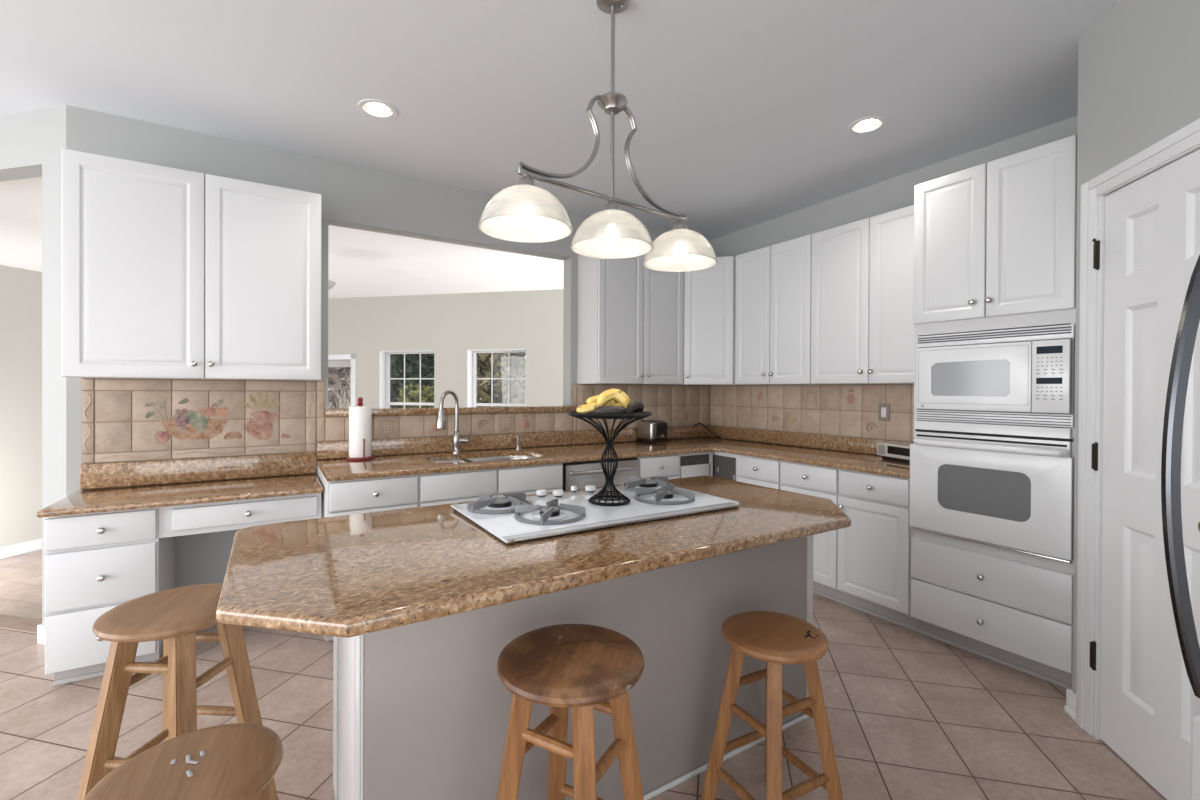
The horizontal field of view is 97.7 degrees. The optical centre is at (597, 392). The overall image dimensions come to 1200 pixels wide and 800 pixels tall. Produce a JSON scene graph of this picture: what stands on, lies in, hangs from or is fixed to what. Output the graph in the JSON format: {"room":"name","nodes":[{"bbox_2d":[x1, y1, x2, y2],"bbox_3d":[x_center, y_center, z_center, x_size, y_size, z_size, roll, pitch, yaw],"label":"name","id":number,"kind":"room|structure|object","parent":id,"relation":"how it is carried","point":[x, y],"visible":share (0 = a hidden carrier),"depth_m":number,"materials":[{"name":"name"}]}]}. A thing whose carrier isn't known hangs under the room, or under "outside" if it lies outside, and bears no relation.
{"room":"kitchen","nodes":[
{"label":"kitchen","id":0,"kind":"room"},
{"bbox_2d":[0,265,41,546],"bbox_3d":[-6.614,0.216,5.765,0.122,3.230,5.200,0,0,13],"label":"wall","id":1,"kind":"structure","parent":0,"point":[20,289],"depth_m":5.92,"materials":[{"name":"grey paint"}]},
{"bbox_2d":[0,538,41,558],"bbox_3d":[-6.552,1.766,5.756,0.022,0.130,5.200,0,0,13],"label":"baseboard","id":2,"kind":"structure","parent":1,"relation":"attached to","point":[33,545],"depth_m":5.91,"materials":[{"name":"white paint"}]},
{"bbox_2d":[0,550,41,619],"bbox_3d":[-4.015,1.890,6.468,16.000,0.100,8.800,0,0,-32],"label":"floor","id":3,"kind":"structure","parent":0,"point":[20,575],"depth_m":4.99,"materials":[{"name":"wood"}]},
{"bbox_2d":[0,105,65,624],"bbox_3d":[-5.177,-0.097,3.348,5.000,2.813,0.122,0,0,13],"label":"wall","id":4,"kind":"structure","parent":0,"point":[32,142],"depth_m":2.75,"materials":[{"name":"grey paint"}]},
{"bbox_2d":[0,614,41,633],"bbox_3d":[-4.486,1.370,3.265,3.600,0.126,0.127,0,0,13],"label":"trim","id":5,"kind":"structure","parent":4,"relation":"attached to","point":[9,622],"depth_m":2.98,"materials":[{"name":"brown wood"}]},
{"bbox_2d":[37,624,44,644],"bbox_3d":[-2.843,1.273,2.799,0.182,0.100,0.134,0,0,13],"label":"baseboard","id":6,"kind":"structure","parent":4,"relation":"attached to","point":[40,628],"depth_m":2.75,"materials":[{"name":"white paint"}]},
{"bbox_2d":[37,452,323,517],"bbox_3d":[-2.100,0.461,2.792,1.099,0.163,0.573,0,0,-32],"label":"countertop","id":7,"kind":"structure","parent":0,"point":[116,486],"depth_m":2.83,"materials":[{"name":"stone"}]},
{"bbox_2d":[159,493,320,537],"bbox_3d":[-1.937,0.623,2.899,0.694,0.158,0.561,0,0,-32],"label":"drawer","id":8,"kind":"object","parent":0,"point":[180,520],"visible":0.95,"depth_m":2.67,"materials":[{"name":"white wood"}]},
{"bbox_2d":[0,177,563,298],"bbox_3d":[-2.189,-1.425,5.145,9.454,0.100,4.830,0,0,13],"label":"ceiling","id":9,"kind":"structure","parent":0,"point":[361,263],"depth_m":5.51,"materials":[{"name":"white paint"}]},
{"bbox_2d":[328,280,335,289],"bbox_3d":[-2.772,-1.178,5.097,0.410,0.400,0.410,0,0,-32],"label":"ceiling light","id":10,"kind":"object","parent":9,"relation":"hanging from","point":[331,284],"visible":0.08,"depth_m":5.10,"materials":[{"name":"silver metal"}]},
{"bbox_2d":[66,105,709,587],"bbox_3d":[-0.810,-0.080,4.003,4.661,2.813,0.130,0,0,-32],"label":"wall","id":11,"kind":"structure","parent":0,"point":[354,197],"depth_m":3.33,"materials":[{"name":"grey paint"}]},
{"bbox_2d":[62,148,321,380],"bbox_3d":[-2.143,-0.612,2.882,1.087,1.080,0.361,0,0,-32],"label":"upper cabinet","id":12,"kind":"object","parent":11,"relation":"attached to","point":[168,272],"visible":1,"depth_m":2.71,"materials":[{"name":"white wood"}]},
{"bbox_2d":[81,378,315,463],"bbox_3d":[-2.241,0.152,3.029,1.086,0.449,0.018,0,0,-32],"label":"tile backsplash","id":13,"kind":"structure","parent":11,"relation":"attached to","point":[123,420],"depth_m":2.99,"materials":[{"name":"beige tile"}]},
{"bbox_2d":[325,405,574,416],"bbox_3d":[-1.005,0.133,3.879,1.810,0.047,0.198,0,0,-32],"label":"ledge","id":14,"kind":"object","parent":11,"relation":"attached to","point":[330,412],"visible":0.76,"depth_m":3.77,"materials":[{"name":"stone"}]},
{"bbox_2d":[316,381,913,441],"bbox_3d":[0.241,0.131,3.269,3.384,0.382,2.226,0,0,-32],"label":"tile backsplash","id":15,"kind":"structure","parent":11,"relation":"attached to","point":[838,410],"depth_m":4.08,"materials":[{"name":"beige tile"}]},
{"bbox_2d":[878,404,889,420],"bbox_3d":[1.987,0.139,3.633,0.011,0.116,0.078,0,0,-32],"label":"light switch","id":16,"kind":"object","parent":15,"relation":"attached to","point":[884,409],"visible":1,"depth_m":3.63,"materials":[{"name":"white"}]},
{"bbox_2d":[577,255,683,384],"bbox_3d":[0.298,-0.608,4.396,0.866,1.080,0.361,0,0,-32],"label":"upper cabinet","id":17,"kind":"object","parent":11,"relation":"attached to","point":[630,323],"visible":0.91,"depth_m":4.23,"materials":[{"name":"white wood"}]},
{"bbox_2d":[682,256,735,384],"bbox_3d":[0.992,-0.606,4.672,0.632,1.080,0.624,0,0,-32],"label":"upper cabinet","id":18,"kind":"object","parent":11,"relation":"attached to","point":[709,293],"visible":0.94,"depth_m":4.44,"materials":[{"name":"white wood"}]},
{"bbox_2d":[328,289,562,407],"bbox_3d":[-1.120,0.235,7.251,9.900,3.230,0.200,0,0,13],"label":"wall","id":19,"kind":"structure","parent":0,"point":[450,325],"depth_m":7.35,"materials":[{"name":"grey paint"}]},
{"bbox_2d":[328,354,355,405],"bbox_3d":[-4.173,0.632,7.940,1.286,2.400,0.205,0,0,13],"label":"window","id":20,"kind":"structure","parent":19,"relation":"in","point":[334,360],"depth_m":7.73,"materials":[{"name":"white paint"}]},
{"bbox_2d":[328,360,350,366],"bbox_3d":[-4.173,-0.430,7.913,1.106,0.105,0.060,0,0,13],"label":"rolled blind","id":21,"kind":"object","parent":20,"relation":"attached to","point":[331,363],"depth_m":7.80,"materials":[{"name":"grey fabric"}]},
{"bbox_2d":[379,350,433,407],"bbox_3d":[-2.727,0.176,7.599,0.884,1.548,0.205,0,0,13],"label":"window","id":22,"kind":"structure","parent":19,"relation":"in","point":[384,399],"depth_m":7.69,"materials":[{"name":"white paint"}]},
{"bbox_2d":[467,349,525,406],"bbox_3d":[-1.379,0.184,7.283,0.870,1.549,0.205,0,0,13],"label":"window","id":23,"kind":"structure","parent":19,"relation":"in","point":[471,356],"depth_m":7.37,"materials":[{"name":"white paint"}]},
{"bbox_2d":[0,0,1118,239],"bbox_3d":[-1.323,-1.656,1.426,8.250,0.360,11.040,0,0,-32],"label":"ceiling","id":24,"kind":"structure","parent":0,"point":[743,111],"depth_m":2.48,"materials":[{"name":"white paint"}]},
{"bbox_2d":[358,99,397,118],"bbox_3d":[-1.147,-1.522,2.740,0.192,0.089,0.192,0,0,-32],"label":"recessed light","id":25,"kind":"object","parent":24,"relation":"in","point":[374,108],"visible":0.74,"depth_m":2.78,"materials":[{"name":"white paint"}]},
{"bbox_2d":[478,0,717,271],"bbox_3d":[0.056,-1.006,1.966,1.050,0.933,0.310,0,0,-38],"label":"pendant","id":26,"kind":"object","parent":24,"relation":"hanging from","point":[523,212],"visible":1,"depth_m":1.91,"materials":[{"name":"white glass"}]},
{"bbox_2d":[848,116,886,133],"bbox_3d":[1.483,-1.510,2.882,0.192,0.089,0.192,0,0,-32],"label":"recessed light","id":27,"kind":"object","parent":24,"relation":"in","point":[865,125],"visible":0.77,"depth_m":2.92,"materials":[{"name":"white glass"}]},
{"bbox_2d":[0,593,1166,799],"bbox_3d":[-1.341,1.387,1.447,8.250,0.100,11.055,0,0,-32],"label":"floor","id":28,"kind":"structure","parent":0,"point":[912,715],"depth_m":2.10,"materials":[{"name":"tile"}]},
{"bbox_2d":[45,507,174,685],"bbox_3d":[-2.398,0.935,2.616,0.385,0.783,0.561,0,0,-32],"label":"drawer unit","id":29,"kind":"object","parent":28,"relation":"on","point":[96,563],"visible":0.75,"depth_m":2.39,"materials":[{"name":"white wood"}]},
{"bbox_2d":[77,583,277,799],"bbox_3d":[-1.192,0.970,1.492,0.376,0.735,0.376,0,0,3],"label":"bar stool","id":30,"kind":"object","parent":28,"relation":"on","point":[174,616],"visible":0.7,"depth_m":1.40,"materials":[{"name":"brown wood"}]},
{"bbox_2d":[83,723,283,799],"bbox_3d":[-0.792,1.036,1.015,0.345,0.610,0.345,0,0,-15],"label":"bar stool","id":31,"kind":"object","parent":28,"relation":"on","point":[236,761],"visible":1,"depth_m":1.02,"materials":[{"name":"brown wood"}]},
{"bbox_2d":[317,465,417,641],"bbox_3d":[-1.385,0.895,3.129,0.462,0.866,0.755,0,0,-32],"label":"base cabinet","id":32,"kind":"object","parent":28,"relation":"on","point":[359,496],"visible":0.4,"depth_m":2.83,"materials":[{"name":"white wood"}]},
{"bbox_2d":[418,463,562,506],"bbox_3d":[-0.796,0.896,3.495,0.922,0.866,0.755,0,0,-32],"label":"base cabinet","id":33,"kind":"object","parent":28,"relation":"on","point":[460,486],"visible":0.07,"depth_m":3.16,"materials":[{"name":"white wood"}]},
{"bbox_2d":[496,624,643,799],"bbox_3d":[-0.063,0.975,1.218,0.356,0.738,0.356,0,0,29],"label":"bar stool","id":34,"kind":"object","parent":28,"relation":"on","point":[580,667],"visible":1,"depth_m":1.17,"materials":[{"name":"brown wood"}]},
{"bbox_2d":[333,535,812,799],"bbox_3d":[-0.001,0.907,1.982,1.734,0.866,0.622,0,0,-32],"label":"base cabinet","id":35,"kind":"object","parent":28,"relation":"on","point":[421,710],"visible":0.45,"depth_m":1.60,"materials":[{"name":"grey paint"}]},
{"bbox_2d":[216,475,850,637],"bbox_3d":[-0.038,0.456,1.828,2.061,0.037,0.949,0,0,-32],"label":"countertop","id":36,"kind":"structure","parent":35,"relation":"on","point":[347,576],"depth_m":1.40,"materials":[{"name":"stone"}]},
{"bbox_2d":[451,476,740,543],"bbox_3d":[0.004,0.409,1.996,0.978,0.054,0.581,0,0,-32],"label":"cooktop","id":37,"kind":"object","parent":36,"relation":"in","point":[512,518],"visible":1,"depth_m":1.87,"materials":[{"name":"white glass"}]},
{"bbox_2d":[567,411,651,505],"bbox_3d":[0.047,0.249,2.020,0.328,0.347,0.328,0,0,-32],"label":"fruit stand","id":38,"kind":"object","parent":37,"relation":"on","point":[639,415],"visible":0.94,"depth_m":1.99,"materials":[{"name":"black metal"}]},
{"bbox_2d":[572,403,601,412],"bbox_3d":[-0.037,0.062,1.962,0.124,0.047,0.045,0,0,7],"label":"banana","id":39,"kind":"object","parent":38,"relation":"on","point":[586,408],"visible":0.62,"depth_m":1.94,"materials":[{"name":"yellow food"}]},
{"bbox_2d":[597,389,629,408],"bbox_3d":[0.055,0.028,1.987,0.139,0.084,0.048,0,0,-7],"label":"banana","id":40,"kind":"object","parent":39,"relation":"on","point":[608,395],"visible":0.75,"depth_m":1.97,"materials":[{"name":"yellow food"}]},
{"bbox_2d":[588,406,627,413],"bbox_3d":[0.040,0.068,1.925,0.151,0.038,0.046,0,0,0],"label":"avocado","id":41,"kind":"object","parent":38,"relation":"on","point":[602,409],"visible":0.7,"depth_m":1.91,"materials":[{"name":"grey food"}]},
{"bbox_2d":[627,401,643,413],"bbox_3d":[0.144,0.063,1.987,0.039,0.062,0.129,0,0,36],"label":"avocado","id":42,"kind":"object","parent":38,"relation":"on","point":[635,405],"visible":0.84,"depth_m":1.97,"materials":[{"name":"grey food"}]},
{"bbox_3d":[0.072,0.061,2.017,0.105,0.040,0.063,0,0,-32],"label":"banana","id":43,"kind":"object","parent":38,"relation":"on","visible":0},
{"bbox_2d":[583,395,613,405],"bbox_3d":[0.001,0.036,2.022,0.132,0.052,0.045,0,0,-8],"label":"banana","id":44,"kind":"object","parent":43,"relation":"on","point":[593,399],"visible":0.34,"depth_m":2.00,"materials":[{"name":"yellow food"}]},
{"bbox_2d":[562,457,638,490],"bbox_3d":[-0.098,0.901,3.833,0.604,0.860,0.632,0,0,-32],"label":"dishwasher","id":45,"kind":"object","parent":28,"relation":"on","point":[579,474],"visible":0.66,"depth_m":3.56,"materials":[{"name":"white plastic"}]},
{"bbox_2d":[636,454,678,479],"bbox_3d":[0.285,0.898,4.165,0.386,0.866,0.755,0,0,-32],"label":"base cabinet","id":46,"kind":"object","parent":28,"relation":"on","point":[662,465],"visible":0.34,"depth_m":3.86,"materials":[{"name":"white wood"}]},
{"bbox_2d":[679,452,737,480],"bbox_3d":[0.919,0.857,4.446,0.985,0.781,0.946,0,0,-32],"label":"base cabinet","id":47,"kind":"object","parent":28,"relation":"on","point":[723,465],"visible":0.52,"depth_m":4.09,"materials":[{"name":"white wood"}]},
{"bbox_2d":[737,455,780,489],"bbox_3d":[1.409,0.904,3.959,0.667,0.866,0.396,0,0,-32],"label":"drawer","id":48,"kind":"object","parent":28,"relation":"on","point":[764,472],"visible":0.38,"depth_m":3.78,"materials":[{"name":"white wood"}]},
{"bbox_2d":[700,611,842,799],"bbox_3d":[0.543,1.039,1.621,0.341,0.610,0.341,0,0,-28],"label":"bar stool","id":49,"kind":"object","parent":28,"relation":"on","point":[777,639],"visible":1,"depth_m":1.56,"materials":[{"name":"brown wood"}]},
{"bbox_2d":[780,461,918,631],"bbox_3d":[1.746,0.909,3.416,0.667,0.866,0.880,0,0,-32],"label":"base cabinet","id":50,"kind":"object","parent":28,"relation":"on","point":[865,566],"visible":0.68,"depth_m":3.12,"materials":[{"name":"white wood"}]},
{"bbox_2d":[316,425,913,481],"bbox_3d":[0.241,0.395,3.271,3.383,0.144,2.226,0,0,-32],"label":"countertop","id":51,"kind":"structure","parent":50,"relation":"on","point":[393,457],"depth_m":3.75,"materials":[{"name":"stone"}]},
{"bbox_2d":[346,397,373,459],"bbox_3d":[-1.516,0.228,3.350,0.164,0.394,0.164,0,0,-32],"label":"paper towel holder","id":52,"kind":"object","parent":51,"relation":"on","point":[360,399],"visible":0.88,"depth_m":3.30,"materials":[{"name":"red paint"}]},
{"bbox_2d":[349,406,371,457],"bbox_3d":[-1.516,0.250,3.351,0.132,0.320,0.132,0,0,-32],"label":"paper towel roll","id":53,"kind":"object","parent":52,"relation":"on","point":[360,417],"visible":0.98,"depth_m":3.30,"materials":[{"name":"white paper"}]},
{"bbox_2d":[436,390,469,452],"bbox_3d":[-1.012,0.204,3.624,0.108,0.443,0.266,0,0,36],"label":"faucet","id":54,"kind":"object","parent":51,"relation":"on","point":[441,420],"visible":1,"depth_m":3.67,"materials":[{"name":"silver metal"}]},
{"bbox_2d":[432,455,534,462],"bbox_3d":[-0.734,0.567,3.491,0.789,0.209,0.474,0,0,-32],"label":"sink","id":55,"kind":"object","parent":51,"relation":"in","point":[497,458],"visible":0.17,"depth_m":3.72,"materials":[{"name":"silver metal"}]},
{"bbox_2d":[515,435,520,448],"bbox_3d":[-0.600,0.374,3.927,0.044,0.104,0.084,0,0,13],"label":"soap dispenser","id":56,"kind":"object","parent":51,"relation":"on","point":[518,441],"visible":1,"depth_m":3.94,"materials":[{"name":"silver metal"}]},
{"bbox_2d":[636,418,667,442],"bbox_3d":[0.484,0.291,4.539,0.263,0.265,0.260,0,0,-32],"label":"toaster","id":57,"kind":"object","parent":51,"relation":"on","point":[652,431],"visible":0.87,"depth_m":4.46,"materials":[{"name":"silver metal"}]},
{"bbox_2d":[695,423,719,437],"bbox_3d":[1.041,0.359,4.951,0.235,0.138,0.052,0,0,14],"label":"cord","id":58,"kind":"object","parent":51,"relation":"on","point":[697,423],"visible":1,"depth_m":4.96,"materials":[{"name":"black plastic"}]},
{"bbox_2d":[877,442,909,463],"bbox_3d":[1.950,0.387,3.330,0.127,0.108,0.330,0,0,-14],"label":"clock radio","id":59,"kind":"object","parent":51,"relation":"on","point":[892,451],"visible":0.6,"depth_m":3.34,"materials":[{"name":"white plastic"}]},
{"bbox_2d":[878,444,884,453],"bbox_3d":[1.863,0.373,3.430,0.006,0.062,0.057,0,0,-14],"label":"speaker grille","id":60,"kind":"object","parent":59,"relation":"attached to","point":[881,448],"depth_m":3.43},
{"bbox_2d":[911,134,1076,688],"bbox_3d":[2.163,0.108,2.746,0.668,2.478,0.685,0,0,-32],"label":"tall cabinet","id":61,"kind":"object","parent":28,"relation":"on","point":[995,240],"visible":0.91,"depth_m":2.54,"materials":[{"name":"white wood"}]},
{"bbox_2d":[909,421,1073,563],"bbox_3d":[2.094,0.454,2.705,0.598,0.594,0.685,0,0,-32],"label":"wall oven","id":62,"kind":"object","parent":61,"relation":"in","point":[1008,487],"visible":0.98,"depth_m":2.53,"materials":[{"name":"white metal"}]},
{"bbox_2d":[916,324,1074,427],"bbox_3d":[2.085,-0.074,2.684,0.436,0.455,0.660,0,0,-32],"label":"microwave","id":63,"kind":"object","parent":61,"relation":"in","point":[1021,376],"visible":1,"depth_m":2.52,"materials":[{"name":"white plastic"}]},
{"bbox_2d":[1161,255,1199,799],"bbox_3d":[1.111,0.464,0.270,0.787,1.780,0.900,0,0,13],"label":"refrigerator","id":64,"kind":"object","parent":28,"relation":"on","point":[1187,330],"visible":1,"depth_m":0.77,"materials":[{"name":"grey metal"}]},
{"bbox_2d":[710,116,1077,673],"bbox_3d":[1.613,-0.067,3.656,0.907,2.813,3.014,0,0,-32],"label":"wall","id":65,"kind":"structure","parent":0,"point":[895,193],"depth_m":3.75,"materials":[{"name":"grey paint"}]},
{"bbox_2d":[735,234,835,384],"bbox_3d":[1.465,-0.601,4.165,0.363,1.080,0.738,0,0,-32],"label":"upper cabinet","id":66,"kind":"object","parent":65,"relation":"attached to","point":[773,317],"visible":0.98,"depth_m":4.05,"materials":[{"name":"white wood"}]},
{"bbox_2d":[811,205,913,384],"bbox_3d":[1.888,-0.596,3.482,0.363,1.080,0.864,0,0,-32],"label":"upper cabinet","id":67,"kind":"object","parent":65,"relation":"attached to","point":[862,271],"visible":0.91,"depth_m":3.42,"materials":[{"name":"white wood"}]},
{"bbox_2d":[1072,0,1199,693],"bbox_3d":[1.692,-0.052,0.682,0.100,2.813,3.064,0,0,13],"label":"wall","id":68,"kind":"structure","parent":0,"point":[1139,63],"depth_m":1.90,"materials":[{"name":"grey paint"}]},
{"bbox_2d":[1064,689,1075,721],"bbox_3d":[2.000,1.299,2.167,0.082,0.100,0.073,0,0,13],"label":"baseboard","id":69,"kind":"structure","parent":68,"relation":"attached to","point":[1070,707],"depth_m":2.18,"materials":[{"name":"white paint"}]},
{"bbox_2d":[1076,118,1199,739],"bbox_3d":[1.914,0.256,1.715,0.114,2.190,0.838,0,0,13],"label":"trim","id":70,"kind":"structure","parent":68,"relation":"attached to","point":[1185,141],"depth_m":2.05,"materials":[{"name":"white paint"}]},
{"bbox_2d":[1090,149,1199,799],"bbox_3d":[1.867,0.294,1.737,0.106,2.096,0.644,0,0,13],"label":"door","id":71,"kind":"structure","parent":68,"relation":"in","point":[1149,704],"depth_m":1.82,"materials":[{"name":"white paint"}]},
{"label":"outside","id":72,"kind":"structure","parent":0,"visible":0},
{"bbox_3d":[-0.014,2.900,0.014,120.000,0.100,120.000,0,0,-32],"label":"ground","id":73,"kind":"structure","parent":72,"visible":0},
{"bbox_2d":[328,373,350,407],"bbox_3d":[-5.427,1.175,10.320,2.058,3.224,3.480,0,0,7],"label":"bare shrub","id":74,"kind":"object","parent":73,"relation":"on","point":[344,401],"visible":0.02,"depth_m":10.35,"materials":[{"name":"beige plant"}]},
{"bbox_2d":[328,367,350,407],"bbox_3d":[-9.171,0.098,18.492,3.909,5.243,3.862,0,0,-32],"label":"tree","id":75,"kind":"object","parent":73,"relation":"on","point":[336,375],"visible":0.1,"depth_m":17.51,"materials":[{"name":"brown plant"}]},
{"bbox_2d":[390,352,433,407],"bbox_3d":[-5.620,-0.555,15.407,3.874,6.612,3.689,0,0,-32],"label":"tree","id":76,"kind":"object","parent":73,"relation":"on","point":[412,361],"visible":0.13,"depth_m":14.73,"materials":[{"name":"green plant"}]},
{"bbox_2d":[394,383,433,406],"bbox_3d":[-4.258,1.260,12.679,1.774,3.021,1.732,0,0,-32],"label":"tree","id":77,"kind":"object","parent":73,"relation":"on","point":[412,392],"visible":0.16,"depth_m":12.31,"materials":[{"name":"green plant"}]},
{"bbox_2d":[426,356,433,373],"bbox_3d":[-7.661,-1.435,22.850,4.469,8.280,4.198,0,0,-9],"label":"tree","id":78,"kind":"object","parent":73,"relation":"on","point":[431,362],"visible":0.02,"depth_m":22.14,"materials":[{"name":"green plant"}]},
{"bbox_2d":[476,352,525,403],"bbox_3d":[-2.750,0.096,14.298,2.717,5.346,2.705,0,0,-32],"label":"tree","id":79,"kind":"object","parent":73,"relation":"on","point":[483,360],"visible":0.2,"depth_m":13.72,"materials":[{"name":"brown plant"}]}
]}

